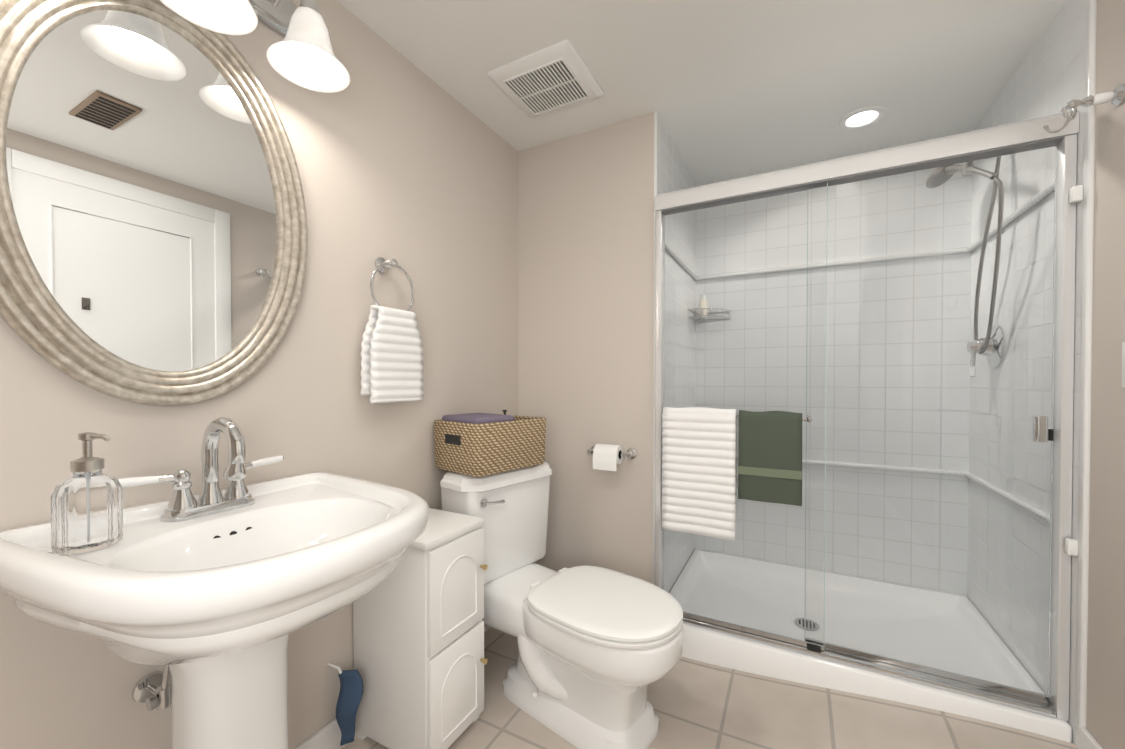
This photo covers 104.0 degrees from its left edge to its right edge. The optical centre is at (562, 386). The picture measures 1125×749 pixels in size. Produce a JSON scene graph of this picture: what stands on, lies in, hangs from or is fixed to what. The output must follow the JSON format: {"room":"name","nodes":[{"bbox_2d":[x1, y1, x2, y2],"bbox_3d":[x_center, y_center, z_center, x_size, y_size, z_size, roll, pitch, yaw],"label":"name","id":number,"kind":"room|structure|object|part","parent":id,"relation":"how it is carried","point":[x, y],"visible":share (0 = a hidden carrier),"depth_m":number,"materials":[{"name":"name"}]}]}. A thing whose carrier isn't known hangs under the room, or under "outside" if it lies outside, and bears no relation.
{"room":"bathroom","nodes":[
{"label":"bathroom","id":0,"kind":"room"},
{"bbox_2d":[0,0,517,748],"bbox_3d":[-0.850,-0.027,1.161,0.100,2.300,4.410,0,1,28],"label":"wall","id":1,"kind":"structure","parent":0,"point":[408,164],"depth_m":1.33,"materials":[{"name":"beige paint"}]},
{"bbox_2d":[0,0,307,404],"bbox_3d":[-0.868,-0.415,0.975,0.035,0.914,0.610,0,1,28],"label":"mirror","id":2,"kind":"object","parent":1,"relation":"attached to","point":[153,234],"visible":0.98,"depth_m":0.94,"materials":[{"name":"silver glass"}]},
{"bbox_2d":[160,0,349,91],"bbox_3d":[-0.769,-0.927,0.916,0.261,0.275,0.624,0,1,28],"label":"vanity light","id":3,"kind":"object","parent":1,"relation":"attached to","point":[301,54],"visible":1,"depth_m":1.08,"materials":[{"name":"white glass"}]},
{"bbox_3d":[-0.733,-0.857,0.898,0.180,0.135,0.180,0,1,28],"label":"lamp shade","id":4,"kind":"part","parent":3,"relation":"part of","materials":[{"name":"white glass"}]},
{"bbox_3d":[-0.694,-0.993,1.127,0.163,0.113,0.013,0,1,28],"label":"arm","id":5,"kind":"part","parent":3,"relation":"part of"},
{"bbox_3d":[-0.629,-0.859,1.094,0.180,0.135,0.180,0,1,28],"label":"lamp shade","id":6,"kind":"part","parent":3,"relation":"part of","materials":[{"name":"white glass"}]},
{"bbox_2d":[299,0,319,13],"bbox_3d":[-0.629,-0.941,1.093,0.044,0.036,0.044,0,1,28],"label":"socket","id":7,"kind":"object","parent":3,"relation":"attached to","point":[312,6],"depth_m":1.07,"materials":[{"name":"white glass"}]},
{"bbox_2d":[327,663,341,673],"bbox_3d":[-0.681,0.844,1.316,0.061,0.018,0.007,0,1,28],"label":"hook","id":8,"kind":"object","parent":1,"relation":"attached to","point":[335,667],"visible":1,"depth_m":1.31,"materials":[{"name":"white plastic"}]},
{"bbox_2d":[336,669,363,745],"bbox_3d":[-0.633,0.961,1.309,0.067,0.222,0.056,0,1,28],"label":"cloth","id":9,"kind":"object","parent":8,"relation":"hanging from","point":[350,693],"visible":1,"depth_m":1.31,"materials":[{"name":"blue fabric"}]},
{"bbox_2d":[360,257,423,403],"bbox_3d":[-0.577,-0.192,1.475,0.087,0.490,0.210,0,1,28],"label":"towel ring","id":10,"kind":"object","parent":1,"relation":"attached to","point":[392,360],"visible":1,"depth_m":1.43,"materials":[{"name":"white fabric"}]},
{"bbox_2d":[360,305,423,403],"bbox_3d":[-0.565,-0.105,1.470,0.060,0.316,0.210,0,1,28],"label":"towel","id":11,"kind":"object","parent":10,"relation":"hanging from","point":[392,359],"depth_m":1.43,"materials":[{"name":"white fabric"}]},
{"bbox_2d":[295,625,489,748],"bbox_3d":[-1.000,1.078,0.768,0.014,0.100,3.350,0,1,28],"label":"baseboard","id":12,"kind":"structure","parent":1,"relation":"attached to","point":[327,736],"depth_m":1.32,"materials":[{"name":"white paint"}]},
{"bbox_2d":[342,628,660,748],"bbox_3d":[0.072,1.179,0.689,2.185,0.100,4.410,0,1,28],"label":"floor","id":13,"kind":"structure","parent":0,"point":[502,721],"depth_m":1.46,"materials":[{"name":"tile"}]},
{"bbox_2d":[0,417,429,748],"bbox_3d":[-0.600,0.597,0.878,0.609,1.060,0.630,0,1,28],"label":"sink","id":14,"kind":"object","parent":13,"relation":"on","point":[212,596],"visible":1,"depth_m":0.82,"materials":[{"name":"white ceramic"}]},
{"bbox_2d":[50,432,122,553],"bbox_3d":[-0.813,0.176,0.753,0.086,0.196,0.086,0,1,28],"label":"soap dispenser","id":15,"kind":"object","parent":14,"relation":"on","point":[86,500],"visible":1,"depth_m":0.73,"materials":[{"name":"clear glass"}]},
{"bbox_3d":[-0.851,0.656,0.911,0.028,0.027,0.012,0,1,28],"label":"stop knob","id":16,"kind":"part","parent":14,"relation":"part of","materials":[{"name":"silver metal"}]},
{"bbox_2d":[118,417,283,521],"bbox_3d":[-0.734,0.170,0.944,0.163,0.208,0.346,0,1,28],"label":"faucet","id":17,"kind":"object","parent":14,"relation":"on","point":[238,502],"depth_m":0.93,"materials":[{"name":"silver metal"}]},
{"bbox_2d":[353,508,487,748],"bbox_3d":[-0.452,0.781,1.431,0.350,0.678,0.270,0,1,28],"label":"base cabinet","id":18,"kind":"object","parent":13,"relation":"on","point":[420,660],"visible":0.98,"depth_m":1.32,"materials":[{"name":"white paint"}]},
{"bbox_3d":[-0.325,0.624,1.362,0.014,0.303,0.246,0,1,28],"label":"door","id":19,"kind":"part","parent":18,"relation":"part of","materials":[{"name":"white paint"}]},
{"bbox_3d":[-0.325,0.935,1.366,0.014,0.300,0.246,0,1,28],"label":"door","id":20,"kind":"part","parent":18,"relation":"part of","materials":[{"name":"white paint"}]},
{"bbox_3d":[-0.259,0.593,1.445,0.024,0.018,0.018,0,1,28],"label":"knob","id":21,"kind":"part","parent":18,"relation":"part of","materials":[{"name":"gold metal"}]},
{"bbox_3d":[-0.259,0.904,1.449,0.024,0.018,0.018,0,1,28],"label":"knob","id":22,"kind":"part","parent":18,"relation":"part of","materials":[{"name":"gold metal"}]},
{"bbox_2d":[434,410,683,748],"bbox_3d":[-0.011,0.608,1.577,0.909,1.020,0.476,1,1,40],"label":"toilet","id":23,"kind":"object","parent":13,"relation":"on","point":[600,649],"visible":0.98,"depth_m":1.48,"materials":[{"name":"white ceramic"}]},
{"bbox_2d":[434,410,545,476],"bbox_3d":[-0.281,0.205,1.742,0.340,0.218,0.409,0,1,28],"label":"basket","id":24,"kind":"object","parent":23,"relation":"on","point":[469,444],"depth_m":1.62,"materials":[{"name":"brown wicker"}]},
{"bbox_3d":[-0.249,0.426,1.612,0.022,0.022,0.082,1,1,40],"label":"lever","id":25,"kind":"part","parent":23,"relation":"part of","materials":[{"name":"silver metal"}]},
{"bbox_3d":[-0.259,0.552,1.787,0.205,0.357,0.436,1,1,40],"label":"tank","id":26,"kind":"part","parent":23,"relation":"part of","materials":[{"name":"white ceramic"}]},
{"bbox_3d":[-0.254,0.347,1.780,0.236,0.063,0.476,1,1,40],"label":"tank lid","id":27,"kind":"part","parent":23,"relation":"part of","materials":[{"name":"white ceramic"}]},
{"bbox_3d":[0.086,0.926,1.498,0.652,0.386,0.376,1,1,40],"label":"bowl","id":28,"kind":"part","parent":23,"relation":"part of","materials":[{"name":"white ceramic"}]},
{"bbox_3d":[0.145,0.723,1.446,0.495,0.017,0.392,1,1,40],"label":"seat","id":29,"kind":"part","parent":23,"relation":"part of","materials":[{"name":"white plastic"}]},
{"bbox_3d":[0.145,0.700,1.446,0.495,0.020,0.392,1,1,40],"label":"seat lid","id":30,"kind":"part","parent":23,"relation":"part of","materials":[{"name":"white plastic"}]},
{"bbox_2d":[681,623,1071,742],"bbox_3d":[1.148,1.050,1.974,1.254,0.125,0.901,0,1,28],"label":"shower curb","id":31,"kind":"object","parent":13,"relation":"on","point":[721,649],"visible":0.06,"depth_m":1.55,"materials":[{"name":"white plastic"}]},
{"bbox_2d":[683,617,1055,717],"bbox_3d":[0.964,0.981,1.624,1.202,0.022,0.064,0,1,28],"label":"track","id":32,"kind":"object","parent":31,"relation":"on","point":[1041,707],"visible":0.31,"depth_m":1.49,"materials":[{"name":"silver metal"}]},
{"bbox_2d":[807,644,820,652],"bbox_3d":[0.936,0.963,1.638,0.045,0.014,0.060,0,1,28],"label":"guide","id":33,"kind":"object","parent":32,"relation":"on","point":[814,648],"visible":0.5,"depth_m":1.61,"materials":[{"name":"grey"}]},
{"bbox_2d":[518,112,653,583],"bbox_3d":[0.310,-0.043,2.499,0.703,2.300,0.960,0,1,28],"label":"wall","id":34,"kind":"structure","parent":0,"point":[585,291],"depth_m":2.05,"materials":[{"name":"beige paint"}]},
{"bbox_2d":[587,444,636,470],"bbox_3d":[0.206,0.310,1.953,0.224,0.107,0.108,0,1,28],"label":"toilet paper holder","id":35,"kind":"object","parent":34,"relation":"attached to","point":[608,457],"visible":1,"depth_m":1.91,"materials":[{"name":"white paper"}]},
{"bbox_3d":[0.126,0.298,1.989,0.032,0.032,0.032,0,1,28],"label":"knob","id":36,"kind":"part","parent":35,"relation":"part of","materials":[{"name":"silver metal"}]},
{"bbox_3d":[0.282,0.299,1.907,0.032,0.032,0.032,0,1,28],"label":"knob","id":37,"kind":"part","parent":35,"relation":"part of","materials":[{"name":"silver metal"}]},
{"bbox_2d":[653,111,695,583],"bbox_3d":[0.602,-0.041,2.287,0.012,2.300,0.863,0,1,28],"label":"wall","id":38,"kind":"structure","parent":34,"relation":"attached to","point":[673,174],"depth_m":1.97,"materials":[{"name":"paint"}]},
{"bbox_3d":[0.401,-0.036,1.907,0.012,2.300,0.003,0,1,28],"label":"shower wall edge","id":39,"kind":"part","parent":38,"relation":"part of","materials":[{"name":"beige paint"}]},
{"bbox_2d":[654,210,662,588],"bbox_3d":[0.420,0.121,1.900,0.027,1.736,0.060,0,1,28],"label":"jamb","id":40,"kind":"object","parent":38,"relation":"attached to","point":[658,372],"visible":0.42,"depth_m":1.87,"materials":[{"name":"white metal"}]},
{"bbox_2d":[662,182,826,646],"bbox_3d":[0.693,0.103,1.740,0.600,1.724,0.006,0,1,28],"label":"glass","id":41,"kind":"object","parent":34,"relation":"hanging from","point":[744,307],"visible":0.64,"depth_m":1.71,"materials":[{"name":"clear glass"}]},
{"bbox_2d":[683,613,823,650],"bbox_3d":[0.693,0.959,1.751,0.600,0.016,0.012,0,1,28],"label":"cap","id":42,"kind":"object","parent":41,"relation":"attached to","point":[756,632],"visible":0.64,"depth_m":1.72,"materials":[{"name":"silver metal"}]},
{"bbox_2d":[824,182,827,634],"bbox_3d":[0.959,0.104,1.600,0.002,1.724,0.006,0,1,28],"label":"shower wall glass left edge","id":43,"kind":"object","parent":41,"relation":"attached to","point":[825,418],"visible":0.79,"depth_m":1.60,"materials":[{"name":"clear glass"}]},
{"bbox_2d":[655,111,1078,211],"bbox_3d":[0.964,-0.781,1.602,1.256,0.074,0.074,0,1,28],"label":"header","id":44,"kind":"object","parent":34,"relation":"attached to","point":[1016,133],"visible":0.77,"depth_m":1.50,"materials":[{"name":"white metal"}]},
{"bbox_2d":[337,0,1066,185],"bbox_3d":[0.072,-1.221,0.660,2.185,0.100,4.410,0,1,28],"label":"ceiling","id":45,"kind":"structure","parent":0,"point":[729,89],"depth_m":1.60,"materials":[{"name":"white paint"}]},
{"bbox_2d":[487,39,602,117],"bbox_3d":[-0.059,-1.170,1.714,0.350,0.028,0.320,0,1,28],"label":"fan","id":46,"kind":"object","parent":45,"relation":"attached to","point":[552,78],"visible":1,"depth_m":1.67,"materials":[{"name":"white paint"}]},
{"bbox_2d":[839,106,885,129],"bbox_3d":[1.321,-1.183,1.940,0.170,0.008,0.170,0,1,28],"label":"recessed light","id":47,"kind":"object","parent":45,"relation":"in","point":[879,110],"depth_m":1.94,"materials":[{"name":"white paint"}]},
{"bbox_2d":[1086,0,1124,748],"bbox_3d":[0.994,-0.015,0.188,0.100,2.300,4.410,0,1,28],"label":"wall","id":48,"kind":"structure","parent":0,"point":[1105,716],"depth_m":1.17,"materials":[{"name":"beige paint"}]},
{"bbox_2d":[824,144,1056,696],"bbox_3d":[1.209,0.106,1.500,0.658,1.724,0.006,0,1,28],"label":"glass","id":49,"kind":"object","parent":48,"relation":"hanging from","point":[940,348],"visible":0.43,"depth_m":1.46,"materials":[{"name":"clear glass"}]},
{"bbox_2d":[824,643,1048,701],"bbox_3d":[1.209,0.962,1.510,0.658,0.016,0.012,0,1,28],"label":"cap","id":50,"kind":"object","parent":49,"relation":"attached to","point":[951,675],"visible":0.64,"depth_m":1.47,"materials":[{"name":"silver metal"}]},
{"bbox_2d":[1033,416,1047,441],"bbox_3d":[1.468,0.131,1.349,0.030,0.080,0.019,0,1,28],"label":"shower door handle","id":51,"kind":"object","parent":49,"relation":"attached to","point":[1040,428],"visible":1,"depth_m":1.34,"materials":[{"name":"silver metal"}]},
{"bbox_2d":[1048,429,1053,440],"bbox_3d":[1.492,0.148,1.342,0.009,0.035,0.009,0,1,28],"label":"block","id":52,"kind":"object","parent":49,"relation":"attached to","point":[1050,434],"visible":1,"depth_m":1.34,"materials":[{"name":"grey plastic"}]},
{"bbox_2d":[974,0,1088,746],"bbox_3d":[1.708,-0.033,1.662,0.012,2.300,0.935,0,1,28],"label":"wall","id":53,"kind":"structure","parent":48,"relation":"attached to","point":[1049,76],"depth_m":1.29,"materials":[{"name":"paint"}]},
{"bbox_2d":[1049,134,1076,720],"bbox_3d":[1.507,0.128,1.327,0.027,1.736,0.060,0,1,28],"label":"jamb","id":54,"kind":"object","parent":53,"relation":"attached to","point":[1063,369],"visible":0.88,"depth_m":1.31,"materials":[{"name":"white metal"}]},
{"bbox_2d":[1064,538,1077,555],"bbox_3d":[1.486,0.469,1.284,0.022,0.045,0.022,0,1,28],"label":"bumper cover","id":55,"kind":"object","parent":54,"relation":"attached to","point":[1071,546],"visible":1,"depth_m":1.28,"materials":[{"name":"white plastic"}]},
{"bbox_2d":[1069,185,1082,202],"bbox_3d":[1.486,-0.556,1.272,0.022,0.045,0.022,0,1,28],"label":"bumper cover","id":56,"kind":"object","parent":54,"relation":"attached to","point":[1076,194],"visible":1,"depth_m":1.26,"materials":[{"name":"white plastic"}]},
{"bbox_2d":[1079,0,1096,727],"bbox_3d":[1.492,-0.028,1.248,0.016,2.300,0.016,0,1,28],"label":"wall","id":57,"kind":"structure","parent":53,"relation":"attached to","point":[1087,361],"depth_m":1.24,"materials":[{"name":"white paint"}]},
{"bbox_2d":[1043,83,1124,132],"bbox_3d":[1.382,-0.737,1.162,0.128,0.080,0.103,0,1,28],"label":"robe hook","id":58,"kind":"object","parent":48,"relation":"attached to","point":[1115,96],"visible":1,"depth_m":1.15,"materials":[{"name":"silver metal"}]},
{"bbox_3d":[1.409,-0.752,1.147,0.036,0.027,0.027,0,1,28],"label":"post","id":59,"kind":"part","parent":58,"relation":"part of","materials":[{"name":"white ceramic"}]},
{"bbox_2d":[1078,726,1102,748],"bbox_3d":[1.417,1.048,1.129,0.016,0.150,0.297,0,1,28],"label":"baseboard","id":60,"kind":"structure","parent":48,"relation":"attached to","point":[1086,739],"depth_m":1.23,"materials":[{"name":"white paint"}]},
{"bbox_2d":[1121,342,1124,387],"bbox_3d":[1.405,-0.054,1.085,0.010,0.116,0.072,0,1,28],"label":"switch plate","id":61,"kind":"object","parent":48,"relation":"attached to","point":[1123,365],"visible":1,"depth_m":1.11,"materials":[{"name":"white plastic"}]},
{"bbox_3d":[0.453,0.115,1.834,0.014,0.014,0.051,0,1,28],"label":"post","id":62,"kind":"object","parent":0,"visible":0},
{"bbox_2d":[662,412,806,420],"bbox_3d":[0.647,0.116,1.702,0.525,0.016,0.016,0,1,28],"label":"towel bar","id":63,"kind":"object","parent":62,"relation":"attached to","point":[803,418],"visible":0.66,"depth_m":1.58,"materials":[{"name":"silver metal"}]},
{"bbox_2d":[662,407,736,540],"bbox_3d":[0.545,0.335,1.759,0.281,0.505,0.068,0,1,28],"label":"towel","id":64,"kind":"object","parent":63,"relation":"hanging from","point":[699,474],"visible":1,"depth_m":1.73,"materials":[{"name":"white fabric"}]},
{"bbox_2d":[738,410,801,505],"bbox_3d":[0.772,0.259,1.638,0.215,0.337,0.054,0,1,28],"label":"towel","id":65,"kind":"object","parent":63,"relation":"hanging from","point":[770,439],"visible":0.92,"depth_m":1.61,"materials":[{"name":"green fabric"}]},
{"bbox_2d":[738,466,801,479],"bbox_3d":[0.761,0.317,1.618,0.215,0.030,0.008,0,1,28],"label":"stripe","id":66,"kind":"object","parent":65,"relation":"attached to","point":[776,473],"visible":1,"depth_m":1.61,"materials":[{"name":"green fabric"}]},
{"bbox_2d":[807,416,811,422],"bbox_3d":[0.886,0.118,1.576,0.016,0.024,0.024,0,1,28],"label":"end cap","id":67,"kind":"object","parent":63,"relation":"attached to","point":[809,419],"visible":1,"depth_m":1.57,"materials":[{"name":"silver metal"}]}
]}

